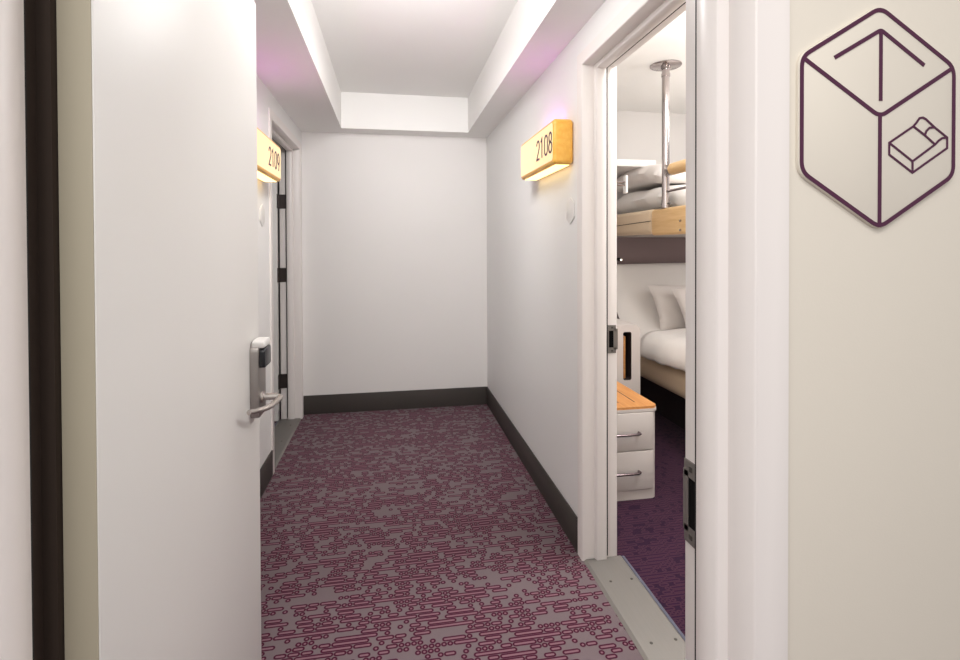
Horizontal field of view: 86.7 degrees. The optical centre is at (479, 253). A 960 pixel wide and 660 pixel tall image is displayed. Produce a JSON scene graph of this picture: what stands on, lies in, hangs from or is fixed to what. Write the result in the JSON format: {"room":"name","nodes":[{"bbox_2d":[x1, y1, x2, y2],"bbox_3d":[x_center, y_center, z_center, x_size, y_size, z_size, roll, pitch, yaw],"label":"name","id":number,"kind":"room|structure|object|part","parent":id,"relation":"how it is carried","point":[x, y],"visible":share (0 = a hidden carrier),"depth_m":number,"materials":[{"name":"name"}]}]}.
{"room":"hotel corridor","nodes":[
{"label":"hotel corridor","id":0,"kind":"room"},
{"bbox_2d":[278,182,280,410],"bbox_3d":[-2.186,0.017,3.173,1.580,2.500,1.800,0,1,-10],"label":"wall","id":1,"kind":"structure","parent":0,"point":[278,182],"depth_m":4.04,"materials":[{"name":"white paint"}]},
{"bbox_2d":[256,74,303,468],"bbox_3d":[-1.158,-0.027,2.279,0.139,2.600,3.348,0,1,-10],"label":"wall","id":2,"kind":"structure","parent":0,"point":[265,99],"depth_m":2.78,"materials":[{"name":"paint"}]},
{"bbox_2d":[259,204,264,225],"bbox_3d":[-1.162,-0.202,2.714,0.004,0.118,0.104,0,1,-10],"label":"sign plate","id":3,"kind":"object","parent":2,"relation":"attached to","point":[261,210],"visible":1,"depth_m":2.71,"materials":[{"name":"white plastic"}]},
{"bbox_2d":[260,450,272,498],"bbox_3d":[-0.989,1.205,1.780,0.008,0.147,2.262,0,1,-10],"label":"baseboard","id":4,"kind":"structure","parent":2,"relation":"attached to","point":[266,471],"depth_m":2.75,"materials":[{"name":"rubber"}]},
{"bbox_2d":[257,128,280,181],"bbox_3d":[-1.077,-0.478,2.480,0.093,0.198,0.562,0,1,-10],"label":"number sign","id":5,"kind":"object","parent":2,"relation":"attached to","point":[268,152],"visible":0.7,"depth_m":2.49,"materials":[{"name":"yellow plastic"}]},
{"bbox_2d":[272,182,286,420],"bbox_3d":[-1.927,0.240,3.716,0.973,2.020,0.052,0,1,-10],"label":"door","id":6,"kind":"structure","parent":2,"relation":"in","point":[279,274],"depth_m":3.77,"materials":[{"name":"laminate"}]},
{"bbox_2d":[268,107,303,473],"bbox_3d":[-1.347,0.217,3.375,0.154,2.088,1.023,0,1,-10],"label":"door frame","id":7,"kind":"structure","parent":2,"relation":"attached to","point":[290,184],"depth_m":3.82,"materials":[{"name":"wood"}]},
{"bbox_2d":[254,0,605,137],"bbox_3d":[-0.445,-1.137,2.391,1.594,0.427,3.348,0,1,-10],"label":"ceiling","id":8,"kind":"structure","parent":0,"point":[443,68],"depth_m":2.85,"materials":[{"name":"paint"}]},
{"bbox_2d":[260,404,685,659],"bbox_3d":[0.544,1.302,1.437,5.350,0.050,5.818,0,1,-10],"label":"floor","id":9,"kind":"structure","parent":0,"point":[415,533],"depth_m":2.18,"materials":[{"name":"carpet"}]},
{"bbox_2d":[274,418,300,467],"bbox_3d":[-1.357,1.257,3.384,0.171,0.008,0.919,0,1,-10],"label":"threshold","id":10,"kind":"object","parent":9,"relation":"on","point":[284,429],"visible":0.42,"depth_m":3.53,"materials":[{"name":"metal"}]},
{"bbox_2d":[617,319,639,393],"bbox_3d":[0.717,0.854,3.412,0.532,0.800,0.460,0,1,-10],"label":"storage unit","id":11,"kind":"object","parent":9,"relation":"on","point":[631,331],"depth_m":3.22,"materials":[{"name":"paint"}]},
{"bbox_3d":[0.916,0.665,3.270,0.018,0.272,0.055,0,1,-10],"label":"wooden slat","id":12,"kind":"part","parent":11,"relation":"part of","materials":[{"name":"brown wood"}]},
{"bbox_2d":[584,555,684,659],"bbox_3d":[0.593,1.269,1.657,0.178,0.008,0.919,0,1,-10],"label":"threshold","id":13,"kind":"object","parent":9,"relation":"on","point":[655,635],"visible":0.98,"depth_m":1.79,"materials":[{"name":"metal"}]},
{"bbox_2d":[617,381,655,500],"bbox_3d":[0.667,1.021,2.837,0.424,0.479,0.600,0,1,-10],"label":"nightstand","id":14,"kind":"object","parent":9,"relation":"on","point":[635,413],"visible":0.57,"depth_m":2.59,"materials":[{"name":"paint"}]},
{"bbox_3d":[0.735,0.915,2.561,0.171,0.014,0.035,0,1,-10],"label":"handle","id":15,"kind":"part","parent":14,"relation":"part of","materials":[{"name":"silver metal"}]},
{"bbox_3d":[0.736,1.113,2.564,0.171,0.014,0.035,0,1,-10],"label":"handle","id":16,"kind":"part","parent":14,"relation":"part of","materials":[{"name":"silver metal"}]},
{"bbox_3d":[0.697,0.910,2.578,0.388,0.190,0.012,0,1,-10],"label":"drawer","id":17,"kind":"part","parent":14,"relation":"part of","materials":[{"name":"paint"}]},
{"bbox_3d":[0.698,1.109,2.581,0.388,0.196,0.012,0,1,-10],"label":"drawer","id":18,"kind":"part","parent":14,"relation":"part of","materials":[{"name":"paint"}]},
{"bbox_2d":[617,263,685,429],"bbox_3d":[1.958,0.671,3.403,1.485,1.156,2.120,0,1,-10],"label":"double bed","id":19,"kind":"object","parent":9,"relation":"on","point":[663,385],"visible":0.11,"depth_m":4.01,"materials":[{"name":"beige fabric"}]},
{"bbox_3d":[1.956,0.419,3.406,1.485,0.653,2.092,0,1,-10],"label":"mattress","id":20,"kind":"part","parent":19,"relation":"part of","materials":[{"name":"white fabric"}]},
{"bbox_2d":[640,328,685,371],"bbox_3d":[2.028,0.632,3.054,1.577,0.215,1.455,0,1,-10],"label":"duvet","id":21,"kind":"object","parent":19,"relation":"on","point":[664,347],"visible":0.09,"depth_m":3.37,"materials":[{"name":"white fabric"}]},
{"bbox_2d":[670,287,685,324],"bbox_3d":[1.759,0.423,3.823,0.580,0.324,0.253,0,1,-10],"label":"bed pillow","id":22,"kind":"object","parent":21,"relation":"on","point":[679,293],"visible":0.06,"depth_m":3.82,"materials":[{"name":"fabric"}]},
{"bbox_2d":[647,284,685,329],"bbox_3d":[1.633,0.419,3.960,0.600,0.346,0.223,0,1,-10],"label":"bed pillow","id":23,"kind":"object","parent":19,"relation":"on","point":[670,315],"visible":0.36,"depth_m":3.89,"materials":[{"name":"fabric"}]},
{"bbox_2d":[301,111,685,403],"bbox_3d":[0.638,-0.057,4.351,4.151,2.600,0.120,0,1,-10],"label":"wall","id":24,"kind":"structure","parent":0,"point":[394,227],"depth_m":4.07,"materials":[{"name":"paint"}]},
{"bbox_2d":[303,386,485,414],"bbox_3d":[-0.659,1.178,4.073,1.445,0.147,0.008,0,1,-10],"label":"baseboard","id":25,"kind":"structure","parent":24,"relation":"attached to","point":[409,399],"depth_m":4.06,"materials":[{"name":"rubber"}]},
{"bbox_2d":[617,159,655,177],"bbox_3d":[0.792,-0.665,3.997,0.936,0.051,0.617,0,1,-10],"label":"wall shelf","id":26,"kind":"object","parent":24,"relation":"attached to","point":[623,165],"visible":0.24,"depth_m":3.75,"materials":[{"name":"white paint"}]},
{"bbox_2d":[617,237,685,318],"bbox_3d":[1.436,0.480,4.428,2.340,1.520,0.011,0,1,-10],"label":"headboard panel","id":27,"kind":"object","parent":24,"relation":"attached to","point":[670,249],"visible":0.02,"depth_m":4.43,"materials":[{"name":"purple fabric"}]},
{"bbox_2d":[487,0,630,516],"bbox_3d":[0.412,-0.036,2.552,0.138,2.600,3.348,0,1,-10],"label":"wall","id":28,"kind":"structure","parent":0,"point":[532,244],"depth_m":2.73,"materials":[{"name":"paint"}]},
{"bbox_2d":[486,387,577,552],"bbox_3d":[0.236,1.185,3.173,0.008,0.147,2.088,0,1,-10],"label":"baseboard","id":29,"kind":"structure","parent":28,"relation":"attached to","point":[564,514],"depth_m":2.69,"materials":[{"name":"rubber"}]},
{"bbox_2d":[521,119,572,179],"bbox_3d":[0.308,-0.483,2.451,0.093,0.198,0.563,0,1,-10],"label":"number sign","id":30,"kind":"object","parent":28,"relation":"attached to","point":[550,150],"visible":1,"depth_m":2.26,"materials":[{"name":"yellow plastic"}]},
{"bbox_2d":[566,197,574,223],"bbox_3d":[0.395,-0.186,2.227,0.004,0.118,0.104,0,1,-10],"label":"sign plate","id":31,"kind":"object","parent":28,"relation":"attached to","point":[570,206],"visible":1,"depth_m":2.22,"materials":[{"name":"white plastic"}]},
{"bbox_2d":[617,175,627,193],"bbox_3d":[0.674,-0.474,3.477,0.699,0.125,0.050,0,1,-10],"label":"wall lamp","id":32,"kind":"object","parent":28,"relation":"attached to","point":[624,183],"visible":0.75,"depth_m":3.52,"materials":[{"name":"white paint"}]},
{"bbox_3d":[0.668,-0.480,3.471,0.684,0.035,0.017,0,1,-10],"label":"lamp arm","id":33,"kind":"part","parent":32,"relation":"part of","materials":[{"name":"silver metal"}]},
{"bbox_2d":[577,0,685,560],"bbox_3d":[0.573,0.229,1.642,0.156,2.088,1.023,0,1,-10],"label":"door frame","id":34,"kind":"structure","parent":28,"relation":"attached to","point":[639,21],"depth_m":2.09,"materials":[{"name":"wood"}]},
{"bbox_3d":[0.550,0.356,2.106,0.043,0.116,0.002,0,1,-10],"label":"strike plate","id":35,"kind":"part","parent":34,"relation":"part of","materials":[{"name":"metal"}]},
{"bbox_2d":[617,11,685,113],"bbox_3d":[1.726,-1.285,2.767,2.538,0.156,3.348,0,1,-10],"label":"ceiling","id":36,"kind":"structure","parent":0,"point":[639,87],"depth_m":3.47,"materials":[{"name":"paint"}]},
{"bbox_2d":[650,60,681,207],"bbox_3d":[1.197,-0.751,3.279,0.196,0.918,0.196,0,1,-10],"label":"pole","id":37,"kind":"object","parent":36,"relation":"hanging from","point":[665,66],"visible":0.89,"depth_m":3.26,"materials":[{"name":"silver metal"}]},
{"bbox_2d":[788,0,959,659],"bbox_3d":[0.226,-0.015,0.744,4.500,2.600,0.152,0,1,-10],"label":"wall","id":38,"kind":"structure","parent":0,"point":[874,418],"depth_m":0.73,"materials":[{"name":"beige paint"}]},
{"bbox_2d":[25,0,282,659],"bbox_3d":[-0.583,0.264,1.098,0.130,2.020,0.905,0,1,-8],"label":"door","id":39,"kind":"structure","parent":38,"relation":"in","point":[149,359],"depth_m":0.83,"materials":[{"name":"laminate"}]},
{"bbox_3d":[-0.593,0.419,1.414,0.061,0.033,0.176,0,1,-10],"label":"lever handle","id":40,"kind":"part","parent":39,"relation":"part of","materials":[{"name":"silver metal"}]},
{"bbox_2d":[0,0,789,659],"bbox_3d":[-0.109,0.242,0.688,1.047,2.088,0.168,0,1,-10],"label":"door frame","id":41,"kind":"structure","parent":38,"relation":"attached to","point":[735,469],"depth_m":0.69,"materials":[{"name":"wood"}]},
{"bbox_3d":[0.345,0.410,0.833,0.002,0.136,0.041,0,1,-10],"label":"strike plate","id":42,"kind":"part","parent":41,"relation":"part of","materials":[{"name":"metal"}]},
{"bbox_2d":[796,8,955,227],"bbox_3d":[0.564,-0.191,0.720,0.260,0.310,0.006,0,1,-10],"label":"sign","id":43,"kind":"object","parent":38,"relation":"attached to","point":[876,102],"visible":1,"depth_m":0.72,"materials":[{"name":"beige plastic"}]},
{"bbox_3d":[2.931,-0.050,2.990,0.100,2.600,3.348,0,1,-10],"label":"wall","id":44,"kind":"structure","parent":0,"visible":0},
{"bbox_2d":[617,159,685,237],"bbox_3d":[1.959,-0.347,3.458,1.632,0.450,2.050,0,1,-10],"label":"bunk","id":45,"kind":"object","parent":44,"relation":"attached to","point":[670,221],"visible":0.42,"depth_m":3.37,"materials":[{"name":"brown wood"}]},
{"bbox_2d":[617,184,685,213],"bbox_3d":[1.953,-0.372,3.497,1.450,0.264,1.930,0,1,-10],"label":"duvet","id":46,"kind":"object","parent":45,"relation":"on","point":[651,199],"visible":0.09,"depth_m":3.69,"materials":[{"name":"white fabric"}]},
{"bbox_2d":[617,164,685,191],"bbox_3d":[1.609,-0.585,3.965,0.965,0.180,0.861,0,1,-10],"label":"pillow","id":47,"kind":"object","parent":46,"relation":"on","point":[649,177],"visible":0.27,"depth_m":3.74,"materials":[{"name":"fabric"}]},
{"bbox_3d":[1.270,-0.200,2.876,0.040,0.175,1.135,0,1,-10],"label":"rail","id":48,"kind":"part","parent":45,"relation":"part of","materials":[{"name":"brown wood"}]},
{"bbox_3d":[1.285,-0.524,2.780,0.075,0.075,0.848,0,1,-10],"label":"guard rail","id":49,"kind":"part","parent":45,"relation":"part of","materials":[{"name":"brown wood"}]}
]}

